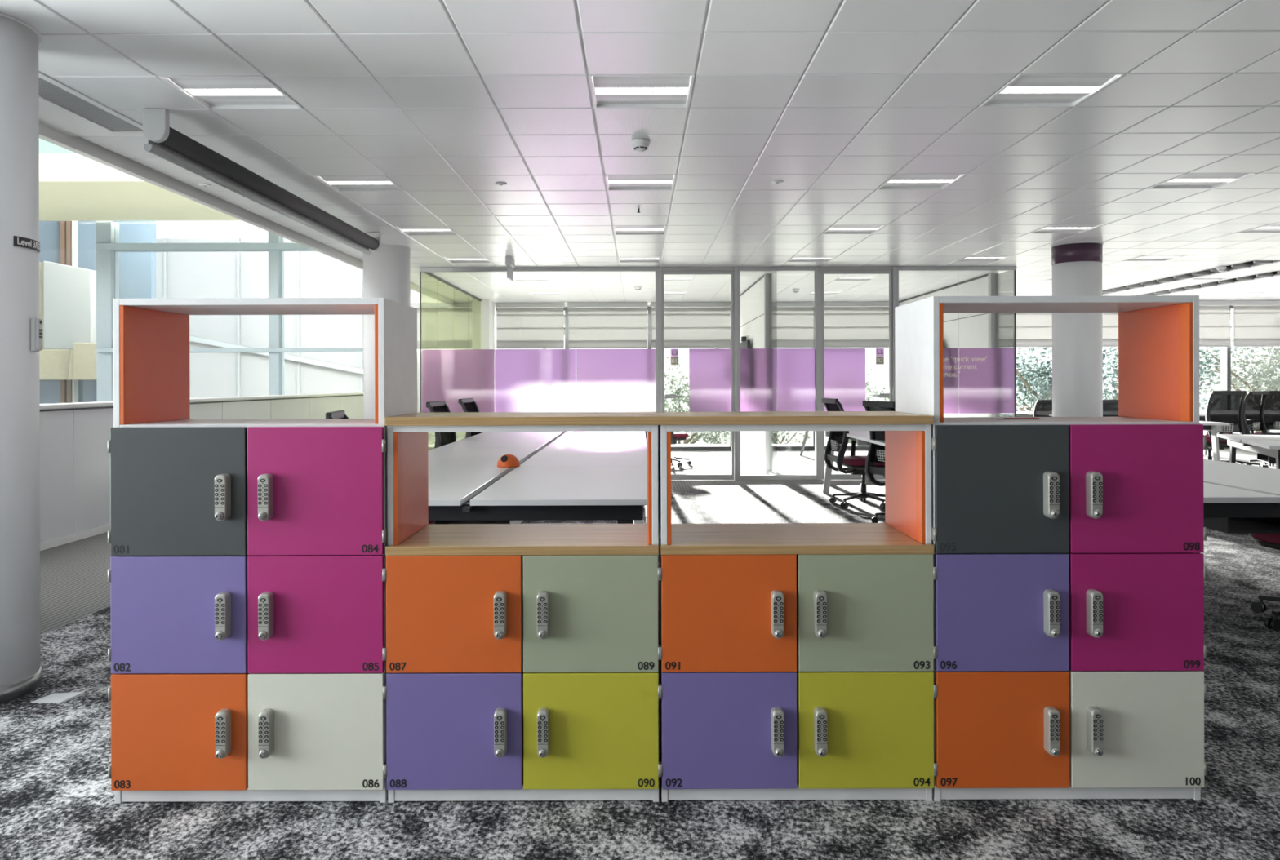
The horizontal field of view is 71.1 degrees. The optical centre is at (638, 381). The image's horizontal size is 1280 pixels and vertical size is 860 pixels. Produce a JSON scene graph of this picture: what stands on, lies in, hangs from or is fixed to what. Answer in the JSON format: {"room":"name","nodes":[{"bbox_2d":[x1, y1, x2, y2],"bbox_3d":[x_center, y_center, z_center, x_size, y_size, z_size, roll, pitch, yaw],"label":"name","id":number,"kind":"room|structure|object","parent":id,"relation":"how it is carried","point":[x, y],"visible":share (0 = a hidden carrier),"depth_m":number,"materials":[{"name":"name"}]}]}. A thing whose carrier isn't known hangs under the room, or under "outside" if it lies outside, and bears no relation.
{"room":"open-plan office","nodes":[
{"label":"open-plan office","id":0,"kind":"room"},
{"bbox_2d":[0,12,42,704],"bbox_3d":[-2.680,-0.090,3.580,0.504,2.675,0.504,0,0,0],"label":"column","id":1,"kind":"structure","parent":0,"point":[20,668],"depth_m":3.54,"materials":[{"name":"white paint"}]},
{"bbox_2d":[13,235,39,252],"bbox_3d":[-2.450,-0.554,3.609,0.023,0.039,0.190,0,0,-7],"label":"sign","id":2,"kind":"object","parent":1,"relation":"attached to","point":[21,242],"visible":1,"depth_m":3.57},
{"bbox_2d":[30,317,42,351],"bbox_3d":[-2.427,-0.190,3.618,0.032,0.138,0.044,0,0,-8],"label":"switch panel","id":3,"kind":"object","parent":1,"relation":"attached to","point":[36,324],"visible":1,"depth_m":3.60,"materials":[{"name":"grey plastic"}]},
{"bbox_2d":[39,137,75,153],"bbox_3d":[-8.198,-4.827,16.400,9.630,3.020,0.200,0,0,0],"label":"wall","id":4,"kind":"structure","parent":0,"point":[45,147],"depth_m":16.30,"materials":[{"name":"white paint"}]},
{"bbox_2d":[363,244,411,418],"bbox_3d":[-2.660,-0.090,9.500,0.504,2.675,0.504,0,0,0],"label":"column","id":5,"kind":"structure","parent":0,"point":[387,269],"depth_m":9.30,"materials":[{"name":"white paint"}]},
{"bbox_2d":[424,272,481,301],"bbox_3d":[-2.725,-0.089,13.395,0.040,2.673,4.270,0,0,0],"label":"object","id":6,"kind":"object","parent":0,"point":[428,273],"visible":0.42,"depth_m":13.10,"materials":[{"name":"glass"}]},
{"bbox_2d":[471,299,496,432],"bbox_3d":[-2.730,-0.150,16.000,0.300,2.795,0.900,0,0,0],"label":"wall","id":7,"kind":"structure","parent":0,"point":[483,312],"depth_m":15.55,"materials":[{"name":"white paint"}]},
{"bbox_2d":[410,289,650,450],"bbox_3d":[4.258,-0.857,16.330,17.880,4.170,0.180,0,0,0],"label":"wall","id":8,"kind":"structure","parent":0,"point":[415,295],"depth_m":16.24,"materials":[{"name":"white paint"}]},
{"bbox_2d":[39,221,363,402],"bbox_3d":[-8.836,1.280,16.270,8.320,8.370,0.340,0,0,0],"label":"window frame","id":9,"kind":"structure","parent":8,"relation":"in","point":[108,247],"depth_m":16.18,"materials":[{"name":"white metal"}]},
{"bbox_2d":[39,122,455,306],"bbox_3d":[-3.324,-1.557,10.300,0.060,0.387,11.800,0,0,0],"label":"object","id":10,"kind":"structure","parent":8,"relation":"attached to","point":[77,144],"depth_m":6.54,"materials":[{"name":"white paint"}]},
{"bbox_2d":[495,306,569,349],"bbox_3d":[-1.918,-0.055,16.330,1.325,2.600,0.180,0,0,0],"label":"window","id":11,"kind":"structure","parent":8,"relation":"in","point":[566,308],"depth_m":16.24,"materials":[{"name":"metal"}]},
{"bbox_2d":[495,302,564,349],"bbox_3d":[-1.945,-1.010,16.150,1.235,0.830,0.100,0,0,0],"label":"roller blind","id":12,"kind":"object","parent":11,"relation":"attached to","point":[518,325],"visible":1,"depth_m":16.15,"materials":[{"name":"fabric"}]},
{"bbox_2d":[647,306,651,349],"bbox_3d":[-0.523,-0.059,16.330,1.535,2.600,0.180,0,0,0],"label":"window","id":13,"kind":"structure","parent":8,"relation":"in","point":[649,308],"depth_m":16.24,"materials":[{"name":"metal"}]},
{"bbox_2d":[671,306,731,449],"bbox_3d":[0.977,-0.063,16.330,1.535,2.600,0.180,0,0,0],"label":"window","id":14,"kind":"structure","parent":8,"relation":"in","point":[722,447],"depth_m":16.25,"materials":[{"name":"metal"}]},
{"bbox_2d":[650,302,731,348],"bbox_3d":[0.950,-1.018,16.150,1.445,0.830,0.100,0,0,0],"label":"roller blind","id":15,"kind":"object","parent":14,"relation":"attached to","point":[708,326],"visible":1,"depth_m":16.15,"materials":[{"name":"fabric"}]},
{"bbox_2d":[777,306,814,449],"bbox_3d":[2.477,-0.067,16.330,1.535,2.600,0.180,0,0,0],"label":"window","id":16,"kind":"structure","parent":8,"relation":"in","point":[812,446],"depth_m":16.25,"materials":[{"name":"metal"}]},
{"bbox_2d":[776,302,814,348],"bbox_3d":[2.450,-1.022,16.150,1.445,0.830,0.100,0,0,0],"label":"roller blind","id":17,"kind":"object","parent":16,"relation":"attached to","point":[794,320],"visible":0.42,"depth_m":16.15,"materials":[{"name":"fabric"}]},
{"bbox_2d":[1220,305,1231,448],"bbox_3d":[9.977,-0.088,16.330,1.535,2.600,0.180,0,0,0],"label":"window","id":18,"kind":"structure","parent":8,"relation":"in","point":[1225,352],"depth_m":16.25,"materials":[{"name":"metal"}]},
{"bbox_2d":[1231,305,1279,448],"bbox_3d":[11.477,-0.092,16.330,1.535,2.600,0.180,0,0,0],"label":"window","id":19,"kind":"structure","parent":8,"relation":"in","point":[1232,307],"depth_m":16.25,"materials":[{"name":"glass"}]},
{"bbox_2d":[1231,300,1279,346],"bbox_3d":[11.450,-1.047,16.150,1.445,0.830,0.100,0,0,0],"label":"roller blind","id":20,"kind":"object","parent":19,"relation":"attached to","point":[1255,323],"visible":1,"depth_m":16.15,"materials":[{"name":"fabric"}]},
{"bbox_2d":[0,0,1279,302],"bbox_3d":[4.440,-1.517,5.950,17.889,0.141,20.700,0,0,0],"label":"ceiling","id":21,"kind":"structure","parent":0,"point":[450,101],"depth_m":5.01,"materials":[{"name":"tile"}]},
{"bbox_2d":[38,70,142,132],"bbox_3d":[-2.881,-1.431,3.607,0.245,0.015,3.015,0,0,0],"label":"ceiling vent","id":22,"kind":"object","parent":21,"relation":"in","point":[51,90],"visible":0.59,"depth_m":4.65,"materials":[{"name":"metal"}]},
{"bbox_2d":[158,75,302,109],"bbox_3d":[-1.999,-1.473,4.439,0.494,0.093,0.494,0,0,0],"label":"ceiling light","id":23,"kind":"object","parent":21,"relation":"attached to","point":[211,91],"visible":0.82,"depth_m":4.47,"materials":[{"name":"plastic"}]},
{"bbox_2d":[142,108,381,255],"bbox_3d":[-2.531,-1.320,6.633,0.135,0.213,3.925,0,0,0],"label":"roller blind","id":24,"kind":"object","parent":21,"relation":"hanging from","point":[165,142],"visible":1,"depth_m":5.65,"materials":[{"name":"grey fabric"}]},
{"bbox_2d":[314,174,404,191],"bbox_3d":[-1.999,-1.473,6.460,0.494,0.093,0.494,0,0,0],"label":"ceiling light","id":25,"kind":"object","parent":21,"relation":"attached to","point":[377,182],"visible":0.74,"depth_m":6.51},
{"bbox_2d":[393,226,457,235],"bbox_3d":[-1.999,-1.473,8.479,0.494,0.093,0.494,0,0,0],"label":"ceiling light","id":26,"kind":"object","parent":21,"relation":"attached to","point":[408,230],"visible":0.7,"depth_m":8.53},
{"bbox_2d":[410,302,471,349],"bbox_3d":[-3.570,-1.005,16.150,1.305,0.830,0.100,0,0,0],"label":"roller blind","id":27,"kind":"object","parent":21,"relation":"hanging from","point":[444,326],"visible":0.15,"depth_m":16.15,"materials":[{"name":"fabric"}]},
{"bbox_2d":[442,256,492,262],"bbox_3d":[-1.999,-1.473,10.499,0.494,0.093,0.494,0,0,0],"label":"ceiling light","id":28,"kind":"object","parent":21,"relation":"attached to","point":[475,259],"visible":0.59,"depth_m":10.55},
{"bbox_2d":[505,256,515,281],"bbox_3d":[-1.475,-1.303,10.326,0.070,0.255,0.340,0,0,0],"label":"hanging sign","id":29,"kind":"object","parent":21,"relation":"hanging from","point":[509,260],"visible":1,"depth_m":10.22,"materials":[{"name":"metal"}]},
{"bbox_2d":[513,277,550,281],"bbox_3d":[-1.495,-1.474,12.520,0.494,0.093,0.494,0,0,0],"label":"ceiling light","id":30,"kind":"object","parent":21,"relation":"attached to","point":[516,279],"visible":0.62,"depth_m":12.59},
{"bbox_2d":[567,302,647,348],"bbox_3d":[-0.550,-1.014,16.150,1.445,0.830,0.100,0,0,0],"label":"roller blind","id":31,"kind":"object","parent":21,"relation":"hanging from","point":[594,325],"visible":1,"depth_m":16.15,"materials":[{"name":"fabric"}]},
{"bbox_2d":[617,256,661,262],"bbox_3d":[0.017,-1.479,10.499,0.494,0.093,0.494,0,0,0],"label":"ceiling light","id":32,"kind":"object","parent":21,"relation":"attached to","point":[621,259],"visible":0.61,"depth_m":10.55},
{"bbox_2d":[613,225,666,235],"bbox_3d":[0.017,-1.479,8.479,0.494,0.093,0.494,0,0,0],"label":"ceiling light","id":33,"kind":"object","parent":21,"relation":"attached to","point":[618,229],"visible":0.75,"depth_m":8.53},
{"bbox_2d":[604,173,675,191],"bbox_3d":[0.017,-1.479,6.460,0.494,0.093,0.494,0,0,0],"label":"ceiling light","id":34,"kind":"object","parent":21,"relation":"attached to","point":[664,181],"visible":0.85,"depth_m":6.51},
{"bbox_2d":[631,137,649,152],"bbox_3d":[0.015,-1.401,5.329,0.112,0.068,0.112,0,0,0],"label":"smoke detector","id":35,"kind":"object","parent":21,"relation":"attached to","point":[640,144],"visible":1,"depth_m":5.29,"materials":[{"name":"white plastic"}]},
{"bbox_2d":[588,73,694,108],"bbox_3d":[0.017,-1.479,4.439,0.494,0.093,0.494,0,0,0],"label":"ceiling light","id":36,"kind":"object","parent":21,"relation":"attached to","point":[608,91],"visible":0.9,"depth_m":4.49,"materials":[{"name":"plastic"}]},
{"bbox_2d":[663,276,693,281],"bbox_3d":[0.521,-1.480,12.520,0.494,0.093,0.494,0,0,0],"label":"ceiling light","id":37,"kind":"object","parent":21,"relation":"attached to","point":[665,278],"visible":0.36,"depth_m":12.57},
{"bbox_2d":[786,255,837,262],"bbox_3d":[2.033,-1.484,10.499,0.494,0.093,0.494,0,0,0],"label":"ceiling light","id":38,"kind":"object","parent":21,"relation":"attached to","point":[795,258],"visible":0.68,"depth_m":10.55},
{"bbox_2d":[821,224,886,234],"bbox_3d":[2.033,-1.484,8.479,0.494,0.093,0.494,0,0,0],"label":"ceiling light","id":39,"kind":"object","parent":21,"relation":"attached to","point":[833,228],"visible":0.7,"depth_m":8.53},
{"bbox_2d":[823,301,888,347],"bbox_3d":[3.950,-1.026,16.150,1.445,0.830,0.100,0,0,0],"label":"roller blind","id":40,"kind":"object","parent":21,"relation":"hanging from","point":[846,324],"visible":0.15,"depth_m":16.15,"materials":[{"name":"fabric"}]},
{"bbox_2d":[834,275,878,280],"bbox_3d":[3.041,-1.487,12.520,0.494,0.093,0.494,0,0,0],"label":"ceiling light","id":41,"kind":"object","parent":21,"relation":"attached to","point":[841,278],"visible":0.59,"depth_m":12.60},
{"bbox_2d":[876,173,966,190],"bbox_3d":[2.033,-1.484,6.460,0.494,0.093,0.494,0,0,0],"label":"ceiling light","id":42,"kind":"object","parent":21,"relation":"attached to","point":[897,181],"visible":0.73,"depth_m":6.51,"materials":[{"name":"plastic"}]},
{"bbox_2d":[955,254,1013,261],"bbox_3d":[4.049,-1.490,10.499,0.494,0.093,0.494,0,0,0],"label":"ceiling light","id":43,"kind":"object","parent":21,"relation":"attached to","point":[970,258],"visible":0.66,"depth_m":10.55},
{"bbox_2d":[1016,312,1052,347],"bbox_3d":[6.950,-1.034,16.150,1.445,0.830,0.100,0,0,0],"label":"roller blind","id":44,"kind":"object","parent":21,"relation":"hanging from","point":[1033,330],"visible":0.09,"depth_m":16.15,"materials":[{"name":"fabric"}]},
{"bbox_2d":[979,72,1125,106],"bbox_3d":[2.033,-1.484,4.439,0.494,0.093,0.494,0,0,0],"label":"ceiling light","id":45,"kind":"object","parent":21,"relation":"attached to","point":[1025,89],"visible":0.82,"depth_m":4.47,"materials":[{"name":"plastic"}]},
{"bbox_2d":[1028,223,1105,233],"bbox_3d":[4.049,-1.490,8.479,0.494,0.093,0.494,0,0,0],"label":"ceiling light","id":46,"kind":"object","parent":21,"relation":"attached to","point":[1051,228],"visible":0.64,"depth_m":8.53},
{"bbox_2d":[1102,312,1118,346],"bbox_3d":[8.450,-1.039,16.150,1.445,0.830,0.100,0,0,0],"label":"roller blind","id":47,"kind":"object","parent":21,"relation":"hanging from","point":[1110,320],"visible":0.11,"depth_m":16.15,"materials":[{"name":"fabric"}]},
{"bbox_2d":[1123,254,1189,261],"bbox_3d":[6.065,-1.496,10.499,0.494,0.093,0.494,0,0,0],"label":"ceiling light","id":48,"kind":"object","parent":21,"relation":"attached to","point":[1146,257],"visible":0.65,"depth_m":10.55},
{"bbox_2d":[1102,260,1279,295],"bbox_3d":[7.577,-1.487,13.421,0.490,0.119,5.357,0,0,0],"label":"ceiling slot","id":49,"kind":"object","parent":21,"relation":"attached to","point":[1240,265],"visible":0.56,"depth_m":12.46,"materials":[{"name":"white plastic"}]},
{"bbox_2d":[1146,172,1257,189],"bbox_3d":[4.049,-1.490,6.460,0.494,0.093,0.494,0,0,0],"label":"ceiling light","id":50,"kind":"object","parent":21,"relation":"attached to","point":[1186,180],"visible":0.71,"depth_m":6.51,"materials":[{"name":"plastic"}]},
{"bbox_2d":[1133,270,1279,295],"bbox_3d":[8.585,-1.490,13.926,0.490,0.119,4.347,0,0,0],"label":"ceiling slot","id":51,"kind":"object","parent":21,"relation":"attached to","point":[1265,274],"visible":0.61,"depth_m":13.42,"materials":[{"name":"white metal"}]},
{"bbox_2d":[1199,300,1231,346],"bbox_3d":[9.950,-1.043,16.150,1.445,0.830,0.100,0,0,0],"label":"roller blind","id":52,"kind":"object","parent":21,"relation":"hanging from","point":[1214,315],"visible":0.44,"depth_m":16.15,"materials":[{"name":"fabric"}]},
{"bbox_2d":[1187,268,1245,279],"bbox_3d":[8.081,-1.501,12.520,0.494,0.093,0.494,0,0,0],"label":"ceiling light","id":53,"kind":"object","parent":21,"relation":"attached to","point":[1210,277],"visible":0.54,"depth_m":12.57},
{"bbox_2d":[1235,223,1279,233],"bbox_3d":[6.065,-1.496,8.479,0.494,0.093,0.494,0,0,0],"label":"ceiling light","id":54,"kind":"object","parent":21,"relation":"attached to","point":[1271,228],"visible":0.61,"depth_m":8.61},
{"bbox_2d":[0,448,1279,859],"bbox_3d":[4.354,1.428,5.950,17.700,0.400,20.700,0,0,0],"label":"floor","id":55,"kind":"structure","parent":0,"point":[57,800],"depth_m":2.60,"materials":[{"name":"carpet"}]},
{"bbox_2d":[30,692,84,703],"bbox_3d":[-2.279,1.240,3.520,0.155,0.012,0.100,0,0,0],"label":"box","id":56,"kind":"object","parent":55,"relation":"on","point":[59,698],"visible":1,"depth_m":3.52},
{"bbox_2d":[40,391,363,551],"bbox_3d":[-4.449,0.710,10.425,0.090,1.085,11.450,0,0,0],"label":"balustrade","id":57,"kind":"object","parent":55,"relation":"on","point":[75,458],"visible":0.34,"depth_m":7.21,"materials":[{"name":"white paint"}]},
{"bbox_2d":[107,297,417,804],"bbox_3d":[-1.145,0.498,2.804,0.814,1.490,0.462,0,0,0],"label":"locker cabinet","id":58,"kind":"object","parent":55,"relation":"on","point":[246,574],"visible":1,"depth_m":2.62,"materials":[{"name":"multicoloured laminate"}]},
{"bbox_2d":[120,418,378,427],"bbox_3d":[-1.146,0.136,2.837,0.762,0.019,0.395,0,0,0],"label":"shelf","id":59,"kind":"object","parent":58,"relation":"attached to","point":[124,423],"depth_m":2.71,"materials":[{"name":"white laminate"}]},
{"bbox_2d":[325,410,434,524],"bbox_3d":[-1.455,0.709,5.348,0.706,1.069,0.675,0,0,-9],"label":"office chair","id":60,"kind":"object","parent":55,"relation":"on","point":[339,414],"visible":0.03,"depth_m":5.21,"materials":[{"name":"black fabric"}]},
{"bbox_2d":[426,400,456,448],"bbox_3d":[-1.465,0.709,7.949,0.706,1.069,0.675,0,0,6],"label":"office chair","id":61,"kind":"object","parent":55,"relation":"on","point":[442,439],"visible":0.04,"depth_m":7.93,"materials":[{"name":"black plastic"}]},
{"bbox_2d":[458,398,482,438],"bbox_3d":[-1.465,0.709,9.350,0.706,1.069,0.675,0,0,6],"label":"office chair","id":62,"kind":"object","parent":55,"relation":"on","point":[468,405],"visible":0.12,"depth_m":9.34,"materials":[{"name":"black plastic"}]},
{"bbox_2d":[383,425,661,803],"bbox_3d":[-0.339,0.685,2.804,0.814,1.112,0.462,0,0,0],"label":"locker","id":63,"kind":"object","parent":55,"relation":"on","point":[522,660],"visible":1,"depth_m":2.62,"materials":[{"name":"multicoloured laminate"}]},
{"bbox_2d":[385,524,658,555],"bbox_3d":[-0.340,0.495,2.829,0.800,0.026,0.413,0,0,0],"label":"shelf","id":64,"kind":"object","parent":63,"relation":"attached to","point":[424,540],"depth_m":2.71,"materials":[{"name":"brown wood"}]},
{"bbox_2d":[385,411,933,426],"bbox_3d":[0.062,0.114,2.829,1.608,0.025,0.411,0,0,0],"label":"countertop","id":65,"kind":"structure","parent":63,"relation":"on","point":[702,418],"depth_m":2.62,"materials":[{"name":"brown wood"}]},
{"bbox_2d":[427,431,647,524],"bbox_3d":[-0.748,0.879,6.929,1.640,0.734,6.098,0,0,0],"label":"desk","id":66,"kind":"object","parent":55,"relation":"on","point":[574,476],"visible":0.66,"depth_m":4.74,"materials":[{"name":"white laminate"}]},
{"bbox_2d":[434,447,544,524],"bbox_3d":[-0.748,0.663,6.930,0.340,0.070,5.780,0,0,0],"label":"cable tray","id":67,"kind":"object","parent":66,"relation":"on","point":[436,522],"depth_m":4.37,"materials":[{"name":"metal"}]},
{"bbox_2d":[497,454,519,467],"bbox_3d":[-0.783,0.475,5.410,0.136,0.074,0.136,0,0,0],"label":"dome","id":68,"kind":"object","parent":66,"relation":"on","point":[506,460],"visible":1,"depth_m":5.36,"materials":[{"name":"orange plastic"}]},
{"bbox_2d":[644,431,691,466],"bbox_3d":[0.446,0.703,13.297,0.706,1.069,0.675,0,0,-11],"label":"office chair","id":69,"kind":"object","parent":55,"relation":"on","point":[675,437],"visible":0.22,"depth_m":13.11,"materials":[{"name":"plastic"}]},
{"bbox_2d":[419,266,1016,480],"bbox_3d":[1.004,-0.099,11.237,7.472,2.673,0.106,0,0,0],"label":"glass wall","id":70,"kind":"structure","parent":55,"relation":"on","point":[497,380],"depth_m":11.23,"materials":[{"name":"glass"}]},
{"bbox_2d":[661,266,733,480],"bbox_3d":[0.748,-0.101,11.213,0.905,2.669,0.124,0,0,0],"label":"door","id":71,"kind":"structure","parent":70,"relation":"in","point":[711,371],"depth_m":11.23,"materials":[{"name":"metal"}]},
{"bbox_2d":[821,266,892,479],"bbox_3d":[2.742,-0.106,11.213,0.886,2.669,0.124,0,0,0],"label":"door","id":72,"kind":"structure","parent":70,"relation":"in","point":[843,370],"depth_m":11.23,"materials":[{"name":"glass"}]},
{"bbox_2d":[657,424,936,802],"bbox_3d":[0.467,0.682,2.804,0.813,1.112,0.462,0,0,0],"label":"locker","id":73,"kind":"object","parent":55,"relation":"on","point":[796,663],"visible":1,"depth_m":2.62,"materials":[{"name":"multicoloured laminate"}]},
{"bbox_2d":[657,523,933,555],"bbox_3d":[0.467,0.493,2.829,0.800,0.026,0.413,0,0,0],"label":"shelf","id":74,"kind":"object","parent":73,"relation":"attached to","point":[736,539],"depth_m":2.71,"materials":[{"name":"brown wood"}]},
{"bbox_2d":[822,398,884,509],"bbox_3d":[2.245,0.698,8.948,0.706,1.069,0.675,0,0,-6],"label":"office chair","id":75,"kind":"object","parent":55,"relation":"on","point":[837,442],"visible":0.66,"depth_m":8.86,"materials":[{"name":"black plastic"}]},
{"bbox_2d":[862,400,895,523],"bbox_3d":[2.356,0.698,7.697,0.706,1.069,0.675,0,0,-20],"label":"office chair","id":76,"kind":"object","parent":55,"relation":"on","point":[876,453],"visible":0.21,"depth_m":7.73,"materials":[{"name":"fabric"}]},
{"bbox_2d":[1033,400,1052,417],"bbox_3d":[6.154,0.746,13.744,0.600,0.952,0.629,0,0,-6],"label":"office chair","id":77,"kind":"object","parent":55,"relation":"on","point":[1042,408],"visible":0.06,"depth_m":13.49,"materials":[{"name":"black plastic"}]},
{"bbox_2d":[894,295,1207,801],"bbox_3d":[1.264,0.491,2.804,0.800,1.490,0.462,0,0,0],"label":"locker cabinet","id":78,"kind":"object","parent":55,"relation":"on","point":[1071,571],"visible":1,"depth_m":2.62,"materials":[{"name":"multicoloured laminate"}]},
{"bbox_2d":[990,417,1039,420],"bbox_3d":[1.203,0.117,2.860,0.132,0.006,0.128,0,0,11],"label":"leaflet","id":79,"kind":"object","parent":78,"relation":"on","point":[997,419],"visible":1,"depth_m":2.80,"materials":[{"name":"paper"}]},
{"bbox_2d":[939,417,1193,425],"bbox_3d":[1.263,0.129,2.837,0.748,0.019,0.395,0,0,0],"label":"shelf","id":80,"kind":"object","parent":78,"relation":"attached to","point":[943,420],"depth_m":2.69,"materials":[{"name":"white laminate"}]},
{"bbox_2d":[822,431,1279,533],"bbox_3d":[2.842,0.869,6.949,1.640,0.734,6.098,0,0,0],"label":"desk","id":81,"kind":"object","parent":55,"relation":"on","point":[1238,499],"visible":0.23,"depth_m":4.21,"materials":[{"name":"white laminate"}]},
{"bbox_2d":[1203,517,1279,533],"bbox_3d":[2.842,0.653,6.950,0.340,0.070,5.780,0,0,0],"label":"cable tray","id":82,"kind":"object","parent":81,"relation":"on","point":[1254,525],"depth_m":4.17,"materials":[{"name":"metal"}]},
{"bbox_2d":[1102,400,1119,417],"bbox_3d":[6.383,0.730,12.194,0.621,0.984,0.650,0,0,6],"label":"office chair","id":83,"kind":"object","parent":55,"relation":"on","point":[1110,407],"visible":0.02,"depth_m":11.94,"materials":[{"name":"black plastic"}]},
{"bbox_2d":[1016,410,1270,455],"bbox_3d":[9.402,0.851,14.100,6.398,0.734,1.640,0,0,0],"label":"desk","id":84,"kind":"object","parent":55,"relation":"on","point":[1202,413],"visible":0.11,"depth_m":14.43,"materials":[{"name":"white laminate"}]},
{"bbox_2d":[1199,421,1229,461],"bbox_3d":[5.952,0.860,11.000,2.098,0.734,0.800,0,0,0],"label":"desk","id":85,"kind":"object","parent":55,"relation":"on","point":[1215,427],"visible":0.17,"depth_m":10.68,"materials":[{"name":"white laminate"}]},
{"bbox_2d":[1203,391,1246,460],"bbox_3d":[7.624,0.667,11.943,0.695,1.101,0.728,0,0,-6],"label":"office chair","id":86,"kind":"object","parent":55,"relation":"on","point":[1223,406],"visible":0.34,"depth_m":11.67,"materials":[{"name":"black plastic"}]},
{"bbox_2d":[1205,391,1269,466],"bbox_3d":[8.226,0.671,12.395,0.688,1.091,0.720,0,0,-29],"label":"office chair","id":87,"kind":"object","parent":55,"relation":"on","point":[1255,401],"visible":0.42,"depth_m":12.16,"materials":[{"name":"black plastic"}]},
{"bbox_2d":[1217,434,1279,469],"bbox_3d":[6.573,0.859,7.155,2.998,0.734,1.640,0,0,21],"label":"desk","id":88,"kind":"object","parent":55,"relation":"on","point":[1267,447],"visible":0.79,"depth_m":7.68,"materials":[{"name":"white laminate"}]},
{"bbox_2d":[1257,453,1275,463],"bbox_3d":[6.573,0.643,7.155,2.680,0.070,0.340,0,0,21],"label":"cable tray","id":89,"kind":"object","parent":88,"relation":"on","point":[1263,458],"depth_m":7.69,"materials":[{"name":"metal"}]},
{"bbox_2d":[1246,391,1279,467],"bbox_3d":[8.980,0.669,12.593,0.688,1.091,0.720,0,0,23],"label":"office chair","id":90,"kind":"object","parent":55,"relation":"on","point":[1272,405],"visible":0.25,"depth_m":12.39,"materials":[{"name":"black plastic"}]},
{"bbox_2d":[1250,533,1279,631],"bbox_3d":[3.468,0.695,4.503,0.706,1.069,0.675,0,0,-11],"label":"office chair","id":91,"kind":"object","parent":55,"relation":"on","point":[1268,540],"visible":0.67,"depth_m":4.55,"materials":[{"name":"black plastic"}]},
{"bbox_2d":[739,271,777,475],"bbox_3d":[1.740,-0.101,13.750,0.100,2.673,4.960,0,0,0],"label":"wall","id":92,"kind":"structure","parent":0,"point":[758,301],"depth_m":12.32,"materials":[{"name":"white paint"}]},
{"bbox_2d":[898,271,1013,417],"bbox_3d":[4.740,-0.110,13.750,0.100,2.673,4.960,0,0,0],"label":"glass partition","id":93,"kind":"structure","parent":0,"point":[961,330],"depth_m":12.33,"materials":[{"name":"clear glass"}]},
{"bbox_2d":[1050,241,1103,417],"bbox_3d":[4.655,-0.111,9.500,0.504,2.675,0.504,0,0,0],"label":"column","id":94,"kind":"structure","parent":0,"point":[1077,267],"depth_m":9.30,"materials":[{"name":"white paint"}]},
{"bbox_3d":[-13.101,-0.423,10.450,0.200,11.800,11.700,0,0,0],"label":"wall","id":95,"kind":"structure","parent":0,"visible":0},
{"bbox_2d":[39,153,239,221],"bbox_3d":[-8.194,-3.112,14.585,9.630,0.410,3.170,0,0,0],"label":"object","id":96,"kind":"structure","parent":95,"relation":"attached to","point":[73,187],"depth_m":14.15,"materials":[{"name":"beige paint"}]},
{"label":"outside","id":97,"kind":"structure","parent":0,"visible":0},
{"bbox_2d":[671,444,856,446],"bbox_3d":[6.505,1.697,19.900,19.000,0.250,5.800,0,0,0],"label":"terrace","id":98,"kind":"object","parent":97,"point":[672,445],"depth_m":22.41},
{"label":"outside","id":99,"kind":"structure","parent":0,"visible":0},
{"label":"ground","id":100,"kind":"structure","parent":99,"visible":0},
{"bbox_2d":[39,220,156,404],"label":"window","id":101,"kind":"structure","parent":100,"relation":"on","point":[68,251],"depth_m":18.45,"materials":[{"name":"glass"}]},
{"bbox_2d":[155,237,363,398],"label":"window","id":102,"kind":"structure","parent":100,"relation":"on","point":[187,274],"depth_m":27.00,"materials":[{"name":"glass"}]},
{"bbox_2d":[661,349,729,444],"bbox_3d":[1.095,4.440,26.390,3.810,10.607,3.752,0,0,0],"label":"tree","id":103,"kind":"object","parent":100,"relation":"on","point":[668,380],"visible":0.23,"depth_m":25.93,"materials":[{"name":"green plant"}]},
{"bbox_2d":[680,369,828,444],"bbox_3d":[3.846,4.486,26.283,5.450,10.498,3.641,0,0,0],"label":"tree","id":104,"kind":"object","parent":100,"relation":"on","point":[727,439],"visible":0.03,"depth_m":25.91,"materials":[{"name":"green plant"}]},
{"bbox_2d":[786,364,888,444],"bbox_3d":[6.309,4.522,25.641,3.476,10.413,3.419,0,0,-9],"label":"tree","id":105,"kind":"object","parent":100,"relation":"on","point":[870,392],"visible":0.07,"depth_m":26.30,"materials":[{"name":"green plant"}]},
{"bbox_2d":[1016,347,1052,411],"bbox_3d":[10.994,3.718,23.729,2.751,11.995,3.887,0,0,0],"label":"tree","id":106,"kind":"object","parent":100,"relation":"on","point":[1044,393],"visible":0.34,"depth_m":23.97,"materials":[{"name":"green plant"}]},
{"bbox_2d":[1016,346,1210,411],"bbox_3d":[12.617,3.706,24.424,4.242,12.011,4.287,0,0,-28],"label":"tree","id":107,"kind":"object","parent":100,"relation":"on","point":[1115,370],"visible":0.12,"depth_m":23.96,"materials":[{"name":"green plant"}]},
{"bbox_2d":[1103,309,1279,435],"bbox_3d":[15.041,3.683,24.643,4.848,12.043,4.394,0,0,14],"label":"tree","id":108,"kind":"object","parent":100,"relation":"on","point":[1204,363],"visible":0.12,"depth_m":23.94,"materials":[{"name":"green plant"}]},
{"bbox_2d":[1199,312,1279,432],"bbox_3d":[16.259,3.557,23.405,3.122,12.289,4.713,0,0,18],"label":"tree","id":109,"kind":"object","parent":100,"relation":"on","point":[1272,384],"visible":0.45,"depth_m":23.05,"materials":[{"name":"green plant"}]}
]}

